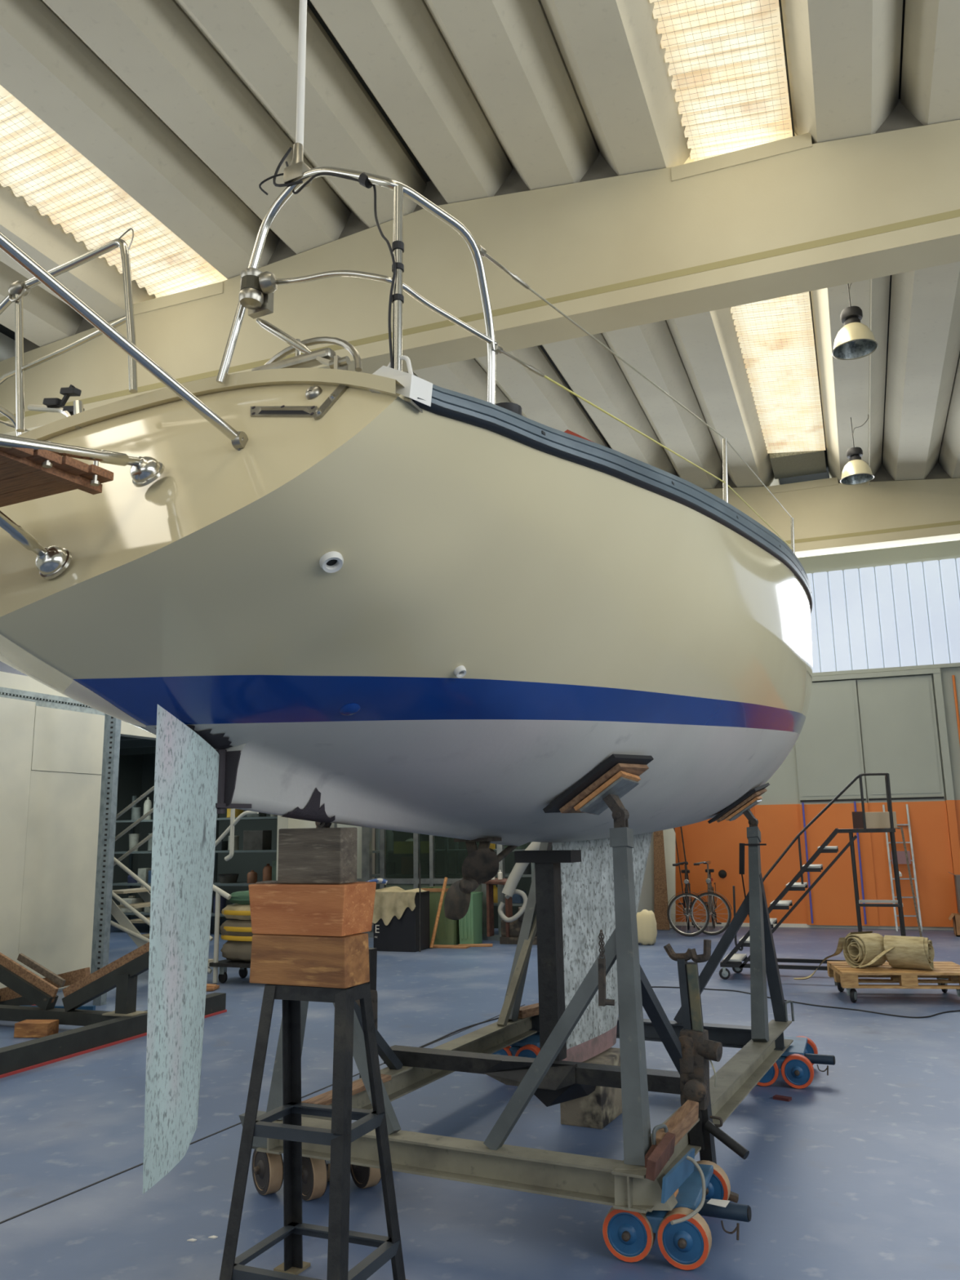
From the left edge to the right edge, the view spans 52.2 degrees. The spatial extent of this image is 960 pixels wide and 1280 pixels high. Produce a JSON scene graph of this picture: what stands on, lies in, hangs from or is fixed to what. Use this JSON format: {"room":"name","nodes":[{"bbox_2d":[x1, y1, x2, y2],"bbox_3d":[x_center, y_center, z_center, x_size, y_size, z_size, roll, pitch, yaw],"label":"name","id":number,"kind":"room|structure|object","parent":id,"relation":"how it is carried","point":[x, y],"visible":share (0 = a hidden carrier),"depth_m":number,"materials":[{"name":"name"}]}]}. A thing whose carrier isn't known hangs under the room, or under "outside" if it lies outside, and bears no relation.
{"room":"shipyard hall","nodes":[
{"label":"shipyard hall","id":0,"kind":"room"},
{"bbox_2d":[40,754,142,919],"bbox_3d":[-9.171,3.273,16.458,0.200,3.500,10.300,-5,-12,21],"label":"wall","id":1,"kind":"structure","parent":0,"point":[130,769],"depth_m":20.64,"materials":[{"name":"grey"}]},
{"bbox_2d":[119,736,155,755],"bbox_3d":[-6.401,1.409,15.721,5.800,0.220,10.300,-5,-12,21],"label":"ceiling","id":2,"kind":"structure","parent":0,"point":[128,745],"depth_m":18.14,"materials":[{"name":"grey"}]},
{"bbox_2d":[0,332,374,925],"bbox_3d":[-6.634,-0.550,7.018,0.200,7.300,27.100,-5,-12,21],"label":"wall","id":3,"kind":"structure","parent":0,"point":[7,345],"depth_m":12.23,"materials":[{"name":"paint"}]},
{"bbox_2d":[0,661,26,675],"bbox_3d":[-5.223,0.115,10.609,0.040,0.480,1.130,-5,-12,21],"label":"window","id":4,"kind":"structure","parent":3,"relation":"in","point":[3,667],"depth_m":10.69,"materials":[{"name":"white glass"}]},
{"bbox_2d":[0,697,105,988],"bbox_3d":[-5.181,2.096,9.822,0.095,3.130,3.800,-5,-12,21],"label":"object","id":5,"kind":"structure","parent":3,"relation":"in","point":[49,820],"depth_m":10.79,"materials":[{"name":"metal"}]},
{"bbox_2d":[0,686,105,715],"bbox_3d":[-5.320,0.477,9.909,0.050,0.145,4.500,-5,-12,21],"label":"trim","id":6,"kind":"structure","parent":3,"relation":"attached to","point":[52,701],"depth_m":11.04,"materials":[{"name":"metal"}]},
{"bbox_2d":[135,753,277,918],"bbox_3d":[-4.553,3.889,20.037,5.800,3.500,0.200,-5,-12,21],"label":"wall","id":7,"kind":"structure","parent":0,"point":[242,863],"depth_m":20.04,"materials":[{"name":"grey"}]},
{"bbox_2d":[329,822,505,940],"bbox_3d":[-1.094,3.451,15.760,3.125,2.600,0.100,-5,-12,21],"label":"window","id":8,"kind":"structure","parent":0,"point":[439,858],"depth_m":15.67,"materials":[{"name":"metal"}]},
{"bbox_2d":[374,828,552,928],"bbox_3d":[0.336,3.690,17.117,4.800,2.600,0.100,-5,-12,21],"label":"wall","id":9,"kind":"structure","parent":0,"point":[524,884],"depth_m":16.89,"materials":[{"name":"grey"}]},
{"bbox_2d":[0,0,959,494],"bbox_3d":[-0.214,-4.654,5.268,14.300,1.420,27.700,-5,-12,21],"label":"ceiling","id":10,"kind":"structure","parent":0,"point":[187,107],"depth_m":8.06,"materials":[{"name":"concrete"}]},
{"bbox_2d":[0,84,226,297],"bbox_3d":[-4.461,-4.369,6.566,0.840,0.162,8.481,-5,-12,21],"label":"skylight","id":11,"kind":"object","parent":10,"relation":"attached to","point":[40,166],"depth_m":8.85,"materials":[{"name":"beige"}]},
{"bbox_2d":[0,120,959,435],"bbox_3d":[1.128,-3.438,8.546,13.700,1.380,0.403,-5,-12,21],"label":"beam","id":12,"kind":"structure","parent":10,"relation":"attached to","point":[614,253],"depth_m":8.43,"materials":[{"name":"concrete"}]},
{"bbox_2d":[648,0,792,161],"bbox_3d":[0.762,-4.846,4.603,0.840,0.162,8.481,-5,-12,21],"label":"skylight","id":13,"kind":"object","parent":10,"relation":"attached to","point":[726,58],"depth_m":7.42,"materials":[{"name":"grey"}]},
{"bbox_2d":[730,291,826,479],"bbox_3d":[3.761,-3.410,12.236,0.840,0.162,8.131,-5,-12,21],"label":"window","id":14,"kind":"structure","parent":10,"relation":"attached to","point":[775,335],"depth_m":12.55,"materials":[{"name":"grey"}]},
{"bbox_2d":[703,478,959,557],"bbox_3d":[4.190,-1.972,16.339,13.700,1.380,0.403,-5,-12,21],"label":"beam","id":15,"kind":"structure","parent":10,"relation":"attached to","point":[839,518],"depth_m":15.44,"materials":[{"name":"concrete"}]},
{"bbox_2d":[868,279,872,485],"bbox_3d":[4.697,-3.121,11.776,0.020,0.020,7.900,-5,-12,21],"label":"trim","id":16,"kind":"structure","parent":15,"relation":"attached to","point":[871,295],"depth_m":11.65,"materials":[{"name":"metal"}]},
{"bbox_2d":[831,283,878,359],"bbox_3d":[3.600,-3.212,9.497,0.425,0.866,0.420,-5,-12,21],"label":"pendant lamp","id":17,"kind":"object","parent":10,"relation":"hanging from","point":[855,340],"visible":0.86,"depth_m":9.42,"materials":[{"name":"beige"}]},
{"bbox_2d":[840,414,874,484],"bbox_3d":[4.907,-2.513,12.834,0.425,0.866,0.420,-5,-12,21],"label":"pendant lamp","id":18,"kind":"object","parent":10,"relation":"hanging from","point":[856,471],"visible":1,"depth_m":12.74,"materials":[{"name":"beige"}]},
{"bbox_2d":[0,916,959,1279],"bbox_3d":[-3.117,2.814,5.004,20.200,0.203,27.100,-5,-12,21],"label":"floor","id":19,"kind":"structure","parent":0,"point":[855,1175],"depth_m":5.23,"materials":[{"name":"blue paint"}]},
{"bbox_2d":[13,1019,58,1037],"bbox_3d":[-3.789,3.321,8.369,0.300,0.115,0.180,-2,-11,6],"label":"wood block","id":20,"kind":"object","parent":19,"relation":"on","point":[27,1028],"visible":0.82,"depth_m":8.29,"materials":[{"name":"brown wood"}]},
{"bbox_2d":[24,1005,95,1010],"bbox_3d":[-4.116,3.579,9.506,0.776,0.050,0.050,-2,-11,6],"label":"bar","id":21,"kind":"object","parent":19,"relation":"on","point":[82,1007],"visible":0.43,"depth_m":9.46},
{"bbox_2d":[90,713,121,1005],"bbox_3d":[-4.036,2.131,10.555,0.127,3.300,0.983,4,-12,-24],"label":"upright","id":22,"kind":"object","parent":19,"relation":"on","point":[112,733],"visible":0.8,"depth_m":10.20,"materials":[{"name":"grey metal"}]},
{"bbox_2d":[0,942,226,1078],"bbox_3d":[-4.065,2.850,7.878,2.540,0.863,4.100,-5,-12,21],"label":"cradle","id":23,"kind":"object","parent":19,"relation":"on","point":[100,1029],"visible":0.91,"depth_m":8.45,"materials":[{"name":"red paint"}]},
{"bbox_2d":[110,786,258,982],"bbox_3d":[-3.660,2.751,12.014,2.650,2.659,0.800,-5,-12,21],"label":"stair","id":24,"kind":"structure","parent":19,"relation":"on","point":[126,925],"depth_m":11.73,"materials":[{"name":"grey"}]},
{"bbox_2d":[110,795,277,932],"bbox_3d":[-4.760,3.873,17.067,3.750,2.400,0.550,-5,-12,21],"label":"shelving","id":25,"kind":"object","parent":19,"relation":"on","point":[134,797],"visible":0.2,"depth_m":17.22,"materials":[{"name":"silver metal"}]},
{"bbox_2d":[120,895,142,912],"bbox_3d":[-6.191,4.686,17.396,0.260,0.279,0.301,-5,-12,21],"label":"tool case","id":26,"kind":"object","parent":25,"relation":"on","point":[131,899],"visible":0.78,"depth_m":17.30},
{"bbox_2d":[128,833,140,851],"bbox_3d":[-6.228,3.645,17.623,0.210,0.311,0.205,-5,-12,21],"label":"bucket","id":27,"kind":"object","parent":25,"relation":"on","point":[134,838],"visible":0.73,"depth_m":17.56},
{"bbox_2d":[131,807,141,820],"bbox_3d":[-6.236,3.156,17.770,0.164,0.227,0.160,-5,-12,21],"label":"tin","id":28,"kind":"object","parent":25,"relation":"on","point":[136,811],"visible":0.87,"depth_m":17.71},
{"bbox_2d":[137,867,151,883],"bbox_3d":[-5.918,4.181,17.384,0.163,0.257,0.300,-4,-11,15],"label":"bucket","id":29,"kind":"object","parent":25,"relation":"on","point":[143,873],"visible":0.62,"depth_m":17.25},
{"bbox_2d":[143,797,151,819],"bbox_3d":[-5.989,3.038,17.643,0.143,0.402,0.139,-5,-12,21],"label":"bottle","id":30,"kind":"object","parent":25,"relation":"on","point":[148,804],"visible":0.88,"depth_m":17.59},
{"bbox_2d":[213,894,226,913],"bbox_3d":[-4.462,4.488,16.789,0.216,0.376,0.210,-5,-12,21],"label":"canister","id":31,"kind":"object","parent":25,"relation":"on","point":[223,900],"visible":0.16,"depth_m":16.71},
{"bbox_2d":[214,839,228,850],"bbox_3d":[-4.552,3.566,17.041,0.369,0.185,0.309,-5,-12,21],"label":"tool case","id":32,"kind":"object","parent":25,"relation":"on","point":[223,845],"visible":0.31,"depth_m":16.87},
{"bbox_2d":[217,873,239,883],"bbox_3d":[-4.326,4.102,16.837,0.380,0.146,0.370,-5,-12,21],"label":"bowl","id":33,"kind":"object","parent":25,"relation":"on","point":[228,877],"visible":1,"depth_m":16.71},
{"bbox_2d":[247,870,257,883],"bbox_3d":[-3.866,4.018,16.621,0.174,0.212,0.169,-5,-12,21],"label":"canister","id":34,"kind":"object","parent":25,"relation":"on","point":[251,876],"visible":0.98,"depth_m":16.55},
{"bbox_2d":[243,830,271,849],"bbox_3d":[-3.799,3.417,16.715,0.376,0.326,0.301,-5,-12,18],"label":"carton","id":35,"kind":"object","parent":25,"relation":"on","point":[252,839],"visible":0.98,"depth_m":16.59,"materials":[{"name":"cardboard"}]},
{"bbox_2d":[262,863,271,880],"bbox_3d":[-3.595,3.954,16.593,0.173,0.318,0.169,-5,-12,21],"label":"canister","id":36,"kind":"object","parent":25,"relation":"on","point":[267,870],"visible":0.88,"depth_m":16.52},
{"bbox_2d":[271,860,276,880],"bbox_3d":[-3.301,3.897,16.477,0.289,0.375,0.301,-4,-12,17],"label":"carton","id":37,"kind":"object","parent":25,"relation":"on","point":[273,862],"visible":0.12,"depth_m":16.37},
{"bbox_2d":[208,959,250,982],"bbox_3d":[-2.555,3.805,11.251,0.900,0.230,0.600,-5,-12,21],"label":"trolley","id":38,"kind":"object","parent":19,"relation":"on","point":[223,964],"visible":0.49,"depth_m":11.15,"materials":[{"name":"black metal"}]},
{"bbox_2d":[220,940,252,961],"bbox_3d":[-2.582,3.565,11.304,0.852,0.259,0.537,-5,-12,21],"label":"sack","id":39,"kind":"object","parent":38,"relation":"on","point":[233,950],"visible":0.35,"depth_m":11.15,"materials":[{"name":"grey fabric"}]},
{"bbox_2d":[219,919,255,941],"bbox_3d":[-2.592,3.338,11.353,0.896,0.236,0.576,-5,-12,21],"label":"sack","id":40,"kind":"object","parent":39,"relation":"on","point":[236,930],"visible":0.5,"depth_m":11.17,"materials":[{"name":"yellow fabric"}]},
{"bbox_2d":[221,903,250,919],"bbox_3d":[-2.595,3.152,11.389,0.896,0.186,0.576,-5,-12,21],"label":"sack","id":41,"kind":"object","parent":40,"relation":"on","point":[236,911],"visible":0.34,"depth_m":11.22,"materials":[{"name":"beige fabric"}]},
{"bbox_2d":[227,890,249,904],"bbox_3d":[-2.587,2.996,11.414,0.731,0.158,0.457,-5,-12,21],"label":"sack","id":42,"kind":"object","parent":41,"relation":"on","point":[237,897],"visible":0.36,"depth_m":11.27,"materials":[{"name":"green fabric"}]},
{"bbox_2d":[219,982,408,1279],"bbox_3d":[-0.603,1.831,3.578,0.626,1.098,0.613,-6,-12,26],"label":"support stand","id":43,"kind":"object","parent":19,"relation":"on","point":[343,1131],"visible":0.92,"depth_m":3.57,"materials":[{"name":"black metal"}]},
{"bbox_2d":[249,933,369,988],"bbox_3d":[-0.646,1.206,3.712,0.429,0.177,0.172,-6,-12,24],"label":"wood block","id":44,"kind":"object","parent":43,"relation":"on","point":[313,961],"visible":0.86,"depth_m":3.63,"materials":[{"name":"brown wood"}]},
{"bbox_2d":[248,881,376,936],"bbox_3d":[-0.646,1.032,3.773,0.439,0.185,0.228,-6,-12,24],"label":"wood block","id":45,"kind":"object","parent":44,"relation":"on","point":[343,909],"visible":0.87,"depth_m":3.68,"materials":[{"name":"orange wood"}]},
{"bbox_2d":[277,827,357,884],"bbox_3d":[-0.625,0.828,3.766,0.284,0.206,0.120,-6,-12,24],"label":"wood block","id":46,"kind":"object","parent":45,"relation":"on","point":[313,855],"visible":1,"depth_m":3.71,"materials":[{"name":"grey wood"}]},
{"bbox_2d":[252,1149,381,1200],"bbox_3d":[-0.774,2.492,4.646,0.556,0.214,0.401,6,-13,-31],"label":"skate","id":47,"kind":"object","parent":19,"relation":"on","point":[267,1168],"visible":0.56,"depth_m":4.54,"materials":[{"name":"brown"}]},
{"bbox_2d":[239,754,794,1213],"bbox_3d":[0.548,1.676,5.810,2.050,1.776,3.501,-6,-12,26],"label":"cradle","id":48,"kind":"object","parent":47,"relation":"on","point":[624,1184],"visible":0.77,"depth_m":4.26,"materials":[{"name":"metal"}]},
{"bbox_2d":[301,1074,391,1105],"bbox_3d":[-0.667,2.283,4.963,0.100,0.025,0.620,-7,-13,29],"label":"plank","id":49,"kind":"object","parent":48,"relation":"on","point":[325,1099],"visible":0.46,"depth_m":4.86,"materials":[{"name":"wood"}]},
{"bbox_2d":[518,1003,538,1018],"bbox_3d":[0.376,2.647,7.003,0.100,0.055,0.360,-10,-14,40],"label":"timber offcut","id":50,"kind":"object","parent":48,"relation":"on","point":[531,1010],"visible":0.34,"depth_m":6.92,"materials":[{"name":"brown wood"}]},
{"bbox_2d":[383,849,679,1106],"bbox_3d":[0.370,1.874,5.550,1.780,1.335,0.710,-6,-12,26],"label":"prop","id":51,"kind":"object","parent":48,"relation":"on","point":[565,1081],"visible":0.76,"depth_m":5.34,"materials":[{"name":"black metal"}]},
{"bbox_2d":[645,1131,675,1181],"bbox_3d":[0.700,1.995,3.787,0.048,0.114,0.248,-7,-13,29],"label":"wedge","id":52,"kind":"object","parent":48,"relation":"on","point":[663,1152],"visible":1,"depth_m":3.75,"materials":[{"name":"red wood"}]},
{"bbox_2d":[655,1099,698,1146],"bbox_3d":[0.814,2.023,4.060,0.058,0.111,0.464,-7,-13,29],"label":"wedge","id":53,"kind":"object","parent":52,"relation":"on","point":[686,1116],"visible":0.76,"depth_m":4.08,"materials":[{"name":"brown wood"}]},
{"bbox_2d":[661,1147,694,1204],"bbox_3d":[0.782,2.102,3.851,0.022,0.102,0.432,-6,-12,26],"label":"plate","id":54,"kind":"object","parent":48,"relation":"on","point":[682,1170],"visible":0.93,"depth_m":3.81,"materials":[{"name":"blue paint"}]},
{"bbox_2d":[670,1155,706,1224],"bbox_3d":[0.800,2.108,3.747,0.080,0.164,0.291,-6,-12,25],"label":"rope loop","id":55,"kind":"object","parent":54,"relation":"hanging from","point":[700,1206],"visible":1,"depth_m":3.79,"materials":[{"name":"grey"}]},
{"bbox_2d":[355,947,377,1078],"bbox_3d":[-0.645,2.258,5.509,0.145,1.001,0.150,-6,-12,26],"label":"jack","id":56,"kind":"object","parent":19,"relation":"on","point":[372,951],"visible":0.07,"depth_m":5.56,"materials":[{"name":"black metal"}]},
{"bbox_2d":[373,891,430,951],"bbox_3d":[-1.129,4.051,14.132,0.660,0.800,0.504,-5,-12,21],"label":"box","id":57,"kind":"object","parent":19,"relation":"on","point":[402,935],"visible":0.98,"depth_m":13.88,"materials":[{"name":"black"}]},
{"bbox_2d":[372,886,431,925],"bbox_3d":[-1.169,3.840,14.160,0.859,0.512,0.555,-5,-12,21],"label":"cloth","id":58,"kind":"object","parent":57,"relation":"on","point":[389,902],"visible":0.88,"depth_m":13.94,"materials":[{"name":"beige fabric"}]},
{"bbox_2d":[418,863,420,951],"bbox_3d":[-0.849,3.777,13.830,0.022,1.191,0.184,-1,-11,-1],"label":"rod","id":59,"kind":"object","parent":19,"relation":"on","point":[419,864],"visible":1,"depth_m":13.82,"materials":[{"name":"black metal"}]},
{"bbox_2d":[429,877,448,947],"bbox_3d":[-0.602,3.981,14.322,0.048,0.983,0.367,-11,-15,42],"label":"wooden stick","id":60,"kind":"object","parent":19,"relation":"on","point":[445,882],"visible":1,"depth_m":14.30,"materials":[{"name":"brown wood"}]},
{"bbox_2d":[420,886,459,945],"bbox_3d":[-0.560,4.154,14.764,0.582,0.820,0.468,-5,-12,21],"label":"bin","id":61,"kind":"object","parent":19,"relation":"on","point":[447,932],"visible":0.39,"depth_m":14.55,"materials":[{"name":"green"}]},
{"bbox_2d":[432,944,471,948],"bbox_3d":[-0.615,4.462,14.258,0.950,0.022,0.220,-5,-12,18],"label":"board","id":62,"kind":"object","parent":19,"relation":"on","point":[444,946],"visible":0.56,"depth_m":14.12,"materials":[{"name":"brown wood"}]},
{"bbox_2d":[372,828,534,906],"bbox_3d":[-0.468,3.961,16.340,3.050,1.800,0.510,-5,-12,21],"label":"shelving","id":63,"kind":"object","parent":19,"relation":"on","point":[376,851],"visible":0.06,"depth_m":17.02,"materials":[{"name":"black metal"}]},
{"bbox_2d":[511,888,525,903],"bbox_3d":[0.555,4.143,15.843,0.324,0.214,0.280,-5,-12,21],"label":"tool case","id":64,"kind":"object","parent":63,"relation":"on","point":[516,899],"visible":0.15,"depth_m":15.68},
{"bbox_2d":[458,892,483,944],"bbox_3d":[-0.140,4.165,14.651,0.250,0.740,0.416,-5,-12,21],"label":"bin","id":65,"kind":"object","parent":19,"relation":"on","point":[470,926],"visible":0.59,"depth_m":14.48,"materials":[{"name":"green"}]},
{"bbox_2d":[484,878,512,937],"bbox_3d":[0.274,4.016,14.735,0.501,0.849,0.300,-5,-12,21],"label":"bench","id":66,"kind":"object","parent":19,"relation":"on","point":[490,897],"visible":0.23,"depth_m":14.69,"materials":[{"name":"red wood"}]},
{"bbox_2d":[493,1031,540,1057],"bbox_3d":[0.359,2.939,7.015,0.416,0.204,0.714,-6,-12,23],"label":"skate","id":67,"kind":"object","parent":19,"relation":"on","point":[529,1046],"visible":0.27,"depth_m":6.75,"materials":[{"name":"metal"}]},
{"bbox_2d":[499,906,537,945],"bbox_3d":[0.666,4.246,14.581,0.700,0.526,0.419,-5,-12,21],"label":"block","id":68,"kind":"object","parent":19,"relation":"on","point":[515,926],"visible":0.34,"depth_m":14.52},
{"bbox_2d":[560,1047,622,1128],"bbox_3d":[0.681,2.629,5.780,0.250,0.330,0.500,-6,-12,26],"label":"block","id":69,"kind":"object","parent":19,"relation":"on","point":[597,1109],"visible":0.39,"depth_m":5.57,"materials":[{"name":"paint"}]},
{"bbox_2d":[0,0,812,1194],"bbox_3d":[0.644,0.223,6.283,2.722,4.555,9.871,-6,-12,26],"label":"sailboat","id":70,"kind":"object","parent":69,"relation":"on","point":[390,597],"visible":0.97,"depth_m":2.91,"materials":[{"name":"plastic"}]},
{"bbox_2d":[35,545,71,579],"bbox_3d":[-1.087,-0.197,2.482,0.094,0.089,0.074,-5,-12,21],"label":"mounting bracket","id":71,"kind":"object","parent":70,"relation":"on","point":[52,562],"depth_m":2.46,"materials":[{"name":"metal"}]},
{"bbox_2d":[73,400,83,429],"bbox_3d":[-1.280,-0.718,3.125,0.045,0.095,0.028,-6,-12,26],"label":"socket","id":72,"kind":"object","parent":70,"relation":"attached to","point":[77,404],"depth_m":3.11,"materials":[{"name":"silver metal"}]},
{"bbox_2d":[129,456,164,487],"bbox_3d":[-0.883,-0.443,2.587,0.094,0.087,0.078,-5,-12,21],"label":"mounting bracket","id":73,"kind":"object","parent":70,"relation":"on","point":[145,471],"depth_m":2.56,"materials":[{"name":"metal"}]},
{"bbox_2d":[238,267,277,319],"bbox_3d":[-0.612,-0.980,2.734,0.113,0.112,0.092,-5,-12,21],"label":"lamp","id":74,"kind":"object","parent":70,"relation":"attached to","point":[257,287],"depth_m":2.71,"materials":[{"name":"silver"}]},
{"bbox_2d":[250,404,317,417],"bbox_3d":[-0.522,-0.603,2.584,0.262,0.114,0.096,-5,-12,21],"label":"bracket","id":75,"kind":"object","parent":70,"relation":"attached to","point":[256,411],"depth_m":2.57,"materials":[{"name":"silver metal"}]},
{"bbox_2d":[305,385,322,399],"bbox_3d":[-0.439,-0.652,2.582,0.048,0.043,0.036,-5,-12,21],"label":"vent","id":76,"kind":"object","parent":70,"relation":"attached to","point":[313,392],"depth_m":2.57,"materials":[{"name":"silver metal"}]},
{"bbox_2d":[636,909,657,945],"bbox_3d":[2.399,4.148,14.149,0.310,0.491,0.249,-5,-12,21],"label":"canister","id":77,"kind":"object","parent":19,"relation":"on","point":[646,919],"visible":0.86,"depth_m":14.05,"materials":[{"name":"beige"}]},
{"bbox_2d":[653,830,670,929],"bbox_3d":[3.016,3.869,16.347,0.250,1.840,0.280,-5,-12,21],"label":"board","id":78,"kind":"object","parent":19,"relation":"on","point":[660,894],"visible":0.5,"depth_m":16.27,"materials":[{"name":"brown wood"}]},
{"bbox_2d":[662,827,675,928],"bbox_3d":[3.171,3.987,16.574,0.320,1.690,0.250,-5,-12,21],"label":"board","id":79,"kind":"object","parent":19,"relation":"on","point":[669,835],"visible":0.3,"depth_m":16.59,"materials":[{"name":"wood"}]},
{"bbox_2d":[602,1160,751,1270],"bbox_3d":[0.847,2.351,4.046,0.541,0.204,0.714,-5,-12,20],"label":"skate","id":80,"kind":"object","parent":19,"relation":"on","point":[629,1236],"visible":0.75,"depth_m":3.80,"materials":[{"name":"metal"}]},
{"bbox_2d":[706,1198,729,1207],"bbox_3d":[0.957,2.257,3.932,0.082,0.016,0.041,-10,-14,40],"label":"paper tag","id":81,"kind":"object","parent":80,"relation":"on","point":[723,1203],"visible":1,"depth_m":3.93,"materials":[{"name":"white"}]},
{"bbox_2d":[666,861,710,936],"bbox_3d":[3.432,4.115,15.705,0.666,1.119,1.509,-5,-12,21],"label":"bicycle","id":82,"kind":"object","parent":19,"relation":"on","point":[686,895],"visible":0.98,"depth_m":15.17,"materials":[{"name":"grey"}]},
{"bbox_2d":[418,986,959,1047],"bbox_3d":[1.990,3.416,9.103,6.133,0.010,2.515,2,-11,-14],"label":"cable","id":83,"kind":"object","parent":19,"relation":"on","point":[439,1038],"visible":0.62,"depth_m":8.69,"materials":[{"name":"black rubber"}]},
{"bbox_2d":[663,939,749,1203],"bbox_3d":[1.037,1.960,4.479,0.361,1.132,0.183,-6,-12,26],"label":"jack","id":84,"kind":"object","parent":19,"relation":"on","point":[697,1051],"visible":0.81,"depth_m":4.46,"materials":[{"name":"black metal"}]},
{"bbox_2d":[689,860,732,935],"bbox_3d":[3.808,4.135,15.841,0.666,1.119,1.504,-5,-12,21],"label":"bicycle","id":85,"kind":"object","parent":19,"relation":"on","point":[710,893],"visible":0.95,"depth_m":15.32,"materials":[{"name":"grey"}]},
{"bbox_2d":[773,1094,791,1101],"bbox_3d":[1.856,2.812,6.010,0.100,0.016,0.050,-10,-14,37],"label":"chock","id":86,"kind":"object","parent":19,"relation":"on","point":[778,1097],"visible":1,"depth_m":6.00,"materials":[{"name":"red"}]},
{"bbox_2d":[756,1035,835,1088],"bbox_3d":[2.102,2.821,6.573,0.541,0.204,0.714,-5,-12,20],"label":"skate","id":87,"kind":"object","parent":19,"relation":"on","point":[796,1064],"visible":0.56,"depth_m":6.31,"materials":[{"name":"metal"}]},
{"bbox_2d":[719,773,906,979],"bbox_3d":[3.634,2.628,10.917,1.960,2.192,0.609,-5,-12,21],"label":"staircase","id":88,"kind":"structure","parent":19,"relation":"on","point":[733,960],"depth_m":10.66,"materials":[{"name":"black"}]},
{"bbox_2d":[852,811,897,828],"bbox_3d":[4.345,1.983,10.791,0.445,0.182,0.300,-5,-12,21],"label":"carton","id":89,"kind":"object","parent":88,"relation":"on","point":[873,820],"visible":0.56,"depth_m":10.65,"materials":[{"name":"beige"}]},
{"bbox_2d":[826,960,959,1002],"bbox_3d":[4.074,3.317,9.499,1.205,0.282,0.805,-3,-11,9],"label":"pallet","id":90,"kind":"object","parent":19,"relation":"on","point":[846,976],"visible":0.97,"depth_m":9.29,"materials":[{"name":"brown wood"}]},
{"bbox_2d":[793,931,886,979],"bbox_3d":[3.590,3.139,9.727,0.925,0.480,0.388,-11,-15,42],"label":"roll","id":91,"kind":"object","parent":90,"relation":"on","point":[860,948],"visible":0.92,"depth_m":9.51,"materials":[{"name":"fabric"}]},
{"bbox_2d":[858,935,934,970],"bbox_3d":[3.986,3.002,9.418,0.728,0.304,0.449,-3,-11,9],"label":"roll","id":92,"kind":"object","parent":90,"relation":"on","point":[900,952],"visible":1,"depth_m":9.30,"materials":[{"name":"fabric"}]},
{"bbox_2d":[882,804,922,931],"bbox_3d":[6.700,3.600,15.544,0.400,1.957,0.320,-5,-12,21],"label":"step ladder","id":93,"kind":"object","parent":19,"relation":"on","point":[901,858],"visible":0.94,"depth_m":15.49,"materials":[{"name":"metal"}]},
{"bbox_2d":[894,826,922,937],"bbox_3d":[6.223,3.511,14.238,0.238,1.584,0.030,-5,-12,21],"label":"pole","id":94,"kind":"object","parent":19,"relation":"on","point":[899,828],"visible":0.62,"depth_m":14.21,"materials":[{"name":"grey metal"}]},
{"bbox_2d":[948,913,959,936],"bbox_3d":[7.352,4.229,14.532,0.690,0.304,0.400,-5,-12,21],"label":"cardboard box","id":95,"kind":"object","parent":19,"relation":"on","point":[956,917],"visible":1,"depth_m":14.46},
{"bbox_2d":[948,871,959,913],"bbox_3d":[7.486,3.820,14.801,0.660,0.605,0.350,-5,-12,21],"label":"bucket","id":96,"kind":"object","parent":95,"relation":"on","point":[957,877],"visible":1,"depth_m":14.76,"materials":[{"name":"brown"}]},
{"bbox_2d":[502,841,540,897],"bbox_3d":[0.649,3.353,14.488,0.674,0.876,0.185,-1,-11,0],"label":"duct","id":97,"kind":"object","parent":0,"point":[518,869],"visible":0.69,"depth_m":14.41,"materials":[{"name":"grey"}]},
{"bbox_2d":[497,888,527,922],"bbox_3d":[0.480,3.918,14.435,0.465,0.471,0.144,-5,-12,21],"label":"hose","id":98,"kind":"object","parent":97,"relation":"hanging from","point":[522,894],"visible":0.92,"depth_m":14.38,"materials":[{"name":"grey"}]},
{"bbox_2d":[636,831,653,912],"bbox_3d":[2.550,2.630,16.064,0.150,4.200,2.700,-5,-12,21],"label":"wall","id":99,"kind":"structure","parent":0,"point":[646,896],"depth_m":16.14,"materials":[{"name":"grey paint"}]},
{"bbox_2d":[674,540,959,924],"bbox_3d":[4.776,1.071,17.158,13.700,7.600,0.330,-5,-12,21],"label":"wall","id":100,"kind":"structure","parent":0,"point":[776,815],"depth_m":16.57,"materials":[{"name":"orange paint"}]},
{"bbox_2d":[675,921,953,929],"bbox_3d":[4.786,4.744,16.294,13.700,0.060,0.040,-5,-12,21],"label":"baseboard","id":101,"kind":"structure","parent":100,"relation":"attached to","point":[679,923],"depth_m":15.99,"materials":[{"name":"white"}]},
{"bbox_2d":[795,667,959,927],"bbox_3d":[6.340,2.593,16.014,2.560,4.120,0.176,-5,-12,21],"label":"door","id":102,"kind":"structure","parent":100,"relation":"in","point":[898,718],"depth_m":15.96,"materials":[{"name":"grey paint"}]},
{"bbox_2d":[804,555,959,676],"bbox_3d":[6.043,-0.319,16.730,11.200,1.860,0.120,-5,-12,21],"label":"window","id":103,"kind":"structure","parent":100,"relation":"in","point":[947,563],"depth_m":16.39,"materials":[{"name":"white glass"}]},
{"bbox_2d":[951,675,959,744],"bbox_3d":[7.730,2.389,15.569,0.037,3.700,0.037,-11,-15,42],"label":"trim","id":104,"kind":"structure","parent":100,"relation":"attached to","point":[953,676],"depth_m":15.81,"materials":[{"name":"orange paint"}]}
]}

